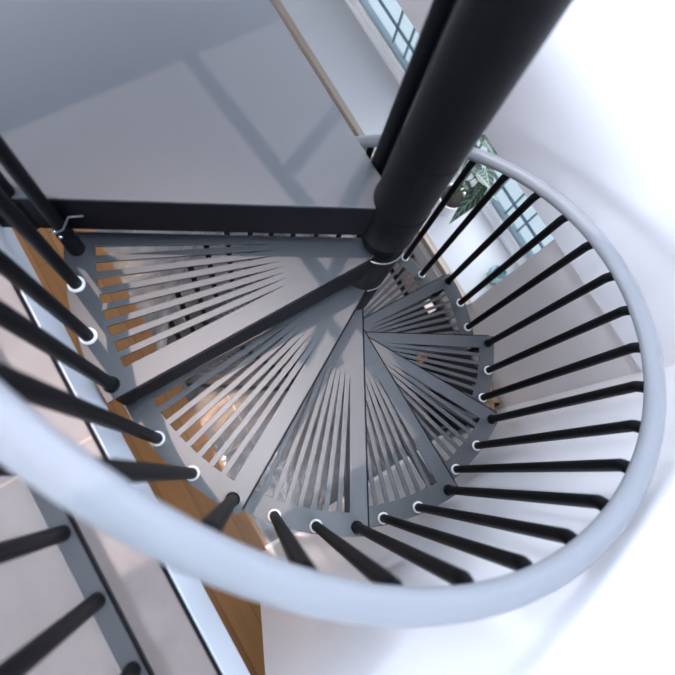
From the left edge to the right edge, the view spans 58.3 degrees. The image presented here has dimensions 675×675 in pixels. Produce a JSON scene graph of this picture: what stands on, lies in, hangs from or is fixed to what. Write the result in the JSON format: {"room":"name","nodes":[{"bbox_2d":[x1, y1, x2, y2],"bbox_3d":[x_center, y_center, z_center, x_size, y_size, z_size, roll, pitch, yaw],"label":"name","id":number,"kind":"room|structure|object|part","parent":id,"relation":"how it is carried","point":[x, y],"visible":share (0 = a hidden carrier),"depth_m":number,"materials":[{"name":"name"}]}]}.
{"room":"spiral staircase","nodes":[
{"label":"spiral staircase","id":0,"kind":"room"},
{"bbox_2d":[0,274,216,674],"bbox_3d":[-1.545,0.105,0.827,5.070,0.012,7.400,-29,83,-13],"label":"floor","id":1,"kind":"structure","parent":0,"point":[38,588],"depth_m":0.93,"materials":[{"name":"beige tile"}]},
{"bbox_2d":[0,465,154,674],"bbox_3d":[0.036,0.859,0.387,0.044,0.941,4.200,-29,83,-13],"label":"guard railing","id":2,"kind":"object","parent":1,"relation":"on","point":[63,531],"visible":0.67,"depth_m":0.90,"materials":[{"name":"grey metal"}]},
{"bbox_3d":[-0.417,0.105,0.509,0.025,0.888,0.025,0,77,-8],"label":"post","id":3,"kind":"part","parent":2,"relation":"part of","materials":[{"name":"black metal"}]},
{"bbox_3d":[-0.359,0.202,0.496,0.025,0.888,0.025,0,77,-8],"label":"post","id":4,"kind":"part","parent":2,"relation":"part of","materials":[{"name":"black metal"}]},
{"bbox_3d":[-0.301,0.299,0.482,0.025,0.888,0.025,0,77,-8],"label":"post","id":5,"kind":"part","parent":2,"relation":"part of","materials":[{"name":"black metal"}]},
{"bbox_3d":[-0.243,0.397,0.468,0.025,0.888,0.025,0,77,-8],"label":"post","id":6,"kind":"part","parent":2,"relation":"part of","materials":[{"name":"black metal"}]},
{"bbox_2d":[11,227,447,674],"bbox_3d":[-1.696,0.566,3.438,5.570,0.100,7.400,-29,83,-13],"label":"floor","id":7,"kind":"structure","parent":0,"point":[267,529],"depth_m":3.56,"materials":[{"name":"brown wood"}]},
{"bbox_2d":[0,0,666,627],"bbox_3d":[-0.056,-0.525,1.125,1.356,5.302,2.000,-36,84,-14],"label":"spiral staircase","id":8,"kind":"structure","parent":7,"relation":"on","point":[201,117],"depth_m":1.14,"materials":[{"name":"metal"}]},
{"bbox_3d":[-0.488,-0.630,1.142,0.662,0.008,1.240,-29,83,-13],"label":"landing plate","id":9,"kind":"part","parent":8,"relation":"part of","materials":[{"name":"grey metal"}]},
{"bbox_2d":[378,296,499,430],"bbox_3d":[0.556,0.158,3.593,0.308,0.400,0.780,-29,83,-13],"label":"base cabinet","id":10,"kind":"object","parent":7,"relation":"on","point":[472,366],"visible":0.26,"depth_m":3.41,"materials":[{"name":"black paint"}]},
{"bbox_2d":[424,299,435,313],"bbox_3d":[0.522,-0.177,3.448,0.050,0.014,0.070,-29,83,-13],"label":"notebook","id":11,"kind":"object","parent":10,"relation":"on","point":[430,304],"visible":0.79,"depth_m":3.44,"materials":[{"name":"paper"}]},
{"bbox_3d":[0.577,0.440,3.516,0.012,0.270,0.220,-29,83,-13],"label":"door","id":12,"kind":"part","parent":10,"relation":"part of","materials":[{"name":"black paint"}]},
{"bbox_2d":[472,381,502,410],"bbox_3d":[0.798,0.331,3.316,0.201,0.125,0.205,0,77,-8],"label":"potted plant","id":13,"kind":"object","parent":10,"relation":"on","point":[490,402],"visible":0.26,"depth_m":3.27,"materials":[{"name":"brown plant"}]},
{"bbox_2d":[260,365,674,674],"bbox_3d":[0.798,0.209,1.079,2.030,5.500,0.100,-29,83,-13],"label":"wall","id":14,"kind":"structure","parent":0,"point":[617,617],"depth_m":1.18,"materials":[{"name":"white paint"}]},
{"bbox_2d":[11,283,222,674],"bbox_3d":[0.046,0.892,0.870,0.006,0.006,4.450,-29,83,-13],"label":"trim","id":15,"kind":"structure","parent":14,"relation":"attached to","point":[18,292],"depth_m":0.94,"materials":[{"name":"metal"}]},
{"bbox_2d":[0,225,249,674],"bbox_3d":[0.031,0.917,0.983,0.008,0.226,4.450,-29,83,-13],"label":"trim","id":16,"kind":"structure","parent":14,"relation":"attached to","point":[199,604],"depth_m":1.07,"materials":[{"name":"white paint"}]},
{"bbox_2d":[265,430,450,548],"bbox_3d":[0.230,0.835,3.594,1.500,0.012,0.018,-29,83,-13],"label":"baseboard","id":17,"kind":"structure","parent":14,"relation":"attached to","point":[269,545],"depth_m":3.59,"materials":[{"name":"white plastic"}]},
{"bbox_2d":[393,0,674,409],"bbox_3d":[0.191,-2.301,1.510,0.480,5.400,4.900,-29,83,-13],"label":"wall","id":18,"kind":"structure","parent":0,"point":[592,115],"depth_m":1.91,"materials":[{"name":"white paint"}]},
{"bbox_2d":[269,0,470,305],"bbox_3d":[-0.420,-2.007,3.419,0.034,0.055,4.318,-29,83,-13],"label":"trim","id":19,"kind":"structure","parent":18,"relation":"attached to","point":[278,6],"depth_m":3.31,"materials":[{"name":"beige wood"}]},
{"bbox_2d":[352,235,396,301],"bbox_3d":[-0.645,-1.928,4.095,0.025,0.012,4.060,-29,83,-13],"label":"baseboard","id":20,"kind":"structure","parent":18,"relation":"attached to","point":[386,285],"depth_m":3.86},
{"bbox_2d":[280,0,517,304],"bbox_3d":[-0.250,-2.102,3.457,0.370,0.030,4.320,-29,83,-13],"label":"window sill","id":21,"kind":"structure","parent":18,"relation":"on","point":[333,33],"depth_m":3.33,"materials":[{"name":"white paint"}]},
{"bbox_2d":[435,134,497,223],"bbox_3d":[0.647,-0.779,2.986,0.249,0.547,0.276,-22,81,-12],"label":"potted plant","id":22,"kind":"object","parent":21,"relation":"on","point":[460,202],"visible":0.71,"depth_m":3.00,"materials":[{"name":"green plant"}]},
{"bbox_3d":[0.582,-0.712,3.175,0.146,0.135,0.146,0,77,-8],"label":"pot","id":23,"kind":"part","parent":22,"relation":"part of","materials":[{"name":"grey ceramic"}]},
{"bbox_2d":[487,265,507,284],"bbox_3d":[0.830,-0.324,3.151,0.106,0.078,0.106,0,77,-8],"label":"glass bowl","id":24,"kind":"object","parent":21,"relation":"on","point":[501,276],"visible":0.49,"depth_m":3.14,"materials":[{"name":"glass"}]},
{"bbox_2d":[390,268,408,295],"bbox_3d":[-0.508,-1.860,4.085,0.018,0.040,4.318,-29,83,-13],"label":"trim","id":25,"kind":"structure","parent":18,"relation":"attached to","point":[399,282],"depth_m":3.86,"materials":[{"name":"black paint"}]},
{"bbox_2d":[396,254,413,277],"bbox_3d":[0.410,-0.431,3.654,0.012,0.460,0.012,-29,83,-13],"label":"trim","id":26,"kind":"structure","parent":18,"relation":"attached to","point":[412,256],"depth_m":3.73,"materials":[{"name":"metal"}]},
{"bbox_2d":[409,238,453,314],"bbox_3d":[-0.438,-1.973,3.582,0.022,0.120,4.318,-29,83,-13],"label":"trim","id":27,"kind":"structure","parent":18,"relation":"attached to","point":[418,252],"depth_m":3.35,"materials":[{"name":"white paint"}]},
{"bbox_2d":[414,235,466,306],"bbox_3d":[-0.422,-1.996,3.486,0.016,0.080,4.318,-29,83,-13],"label":"trim","id":28,"kind":"structure","parent":18,"relation":"attached to","point":[423,248],"depth_m":3.28,"materials":[{"name":"paint"}]},
{"bbox_2d":[345,0,553,266],"bbox_3d":[-0.014,-2.302,3.037,0.090,0.935,4.320,-29,83,-13],"label":"window","id":29,"kind":"structure","parent":18,"relation":"in","point":[384,22],"depth_m":3.21,"materials":[{"name":"clear glass"}]}
]}

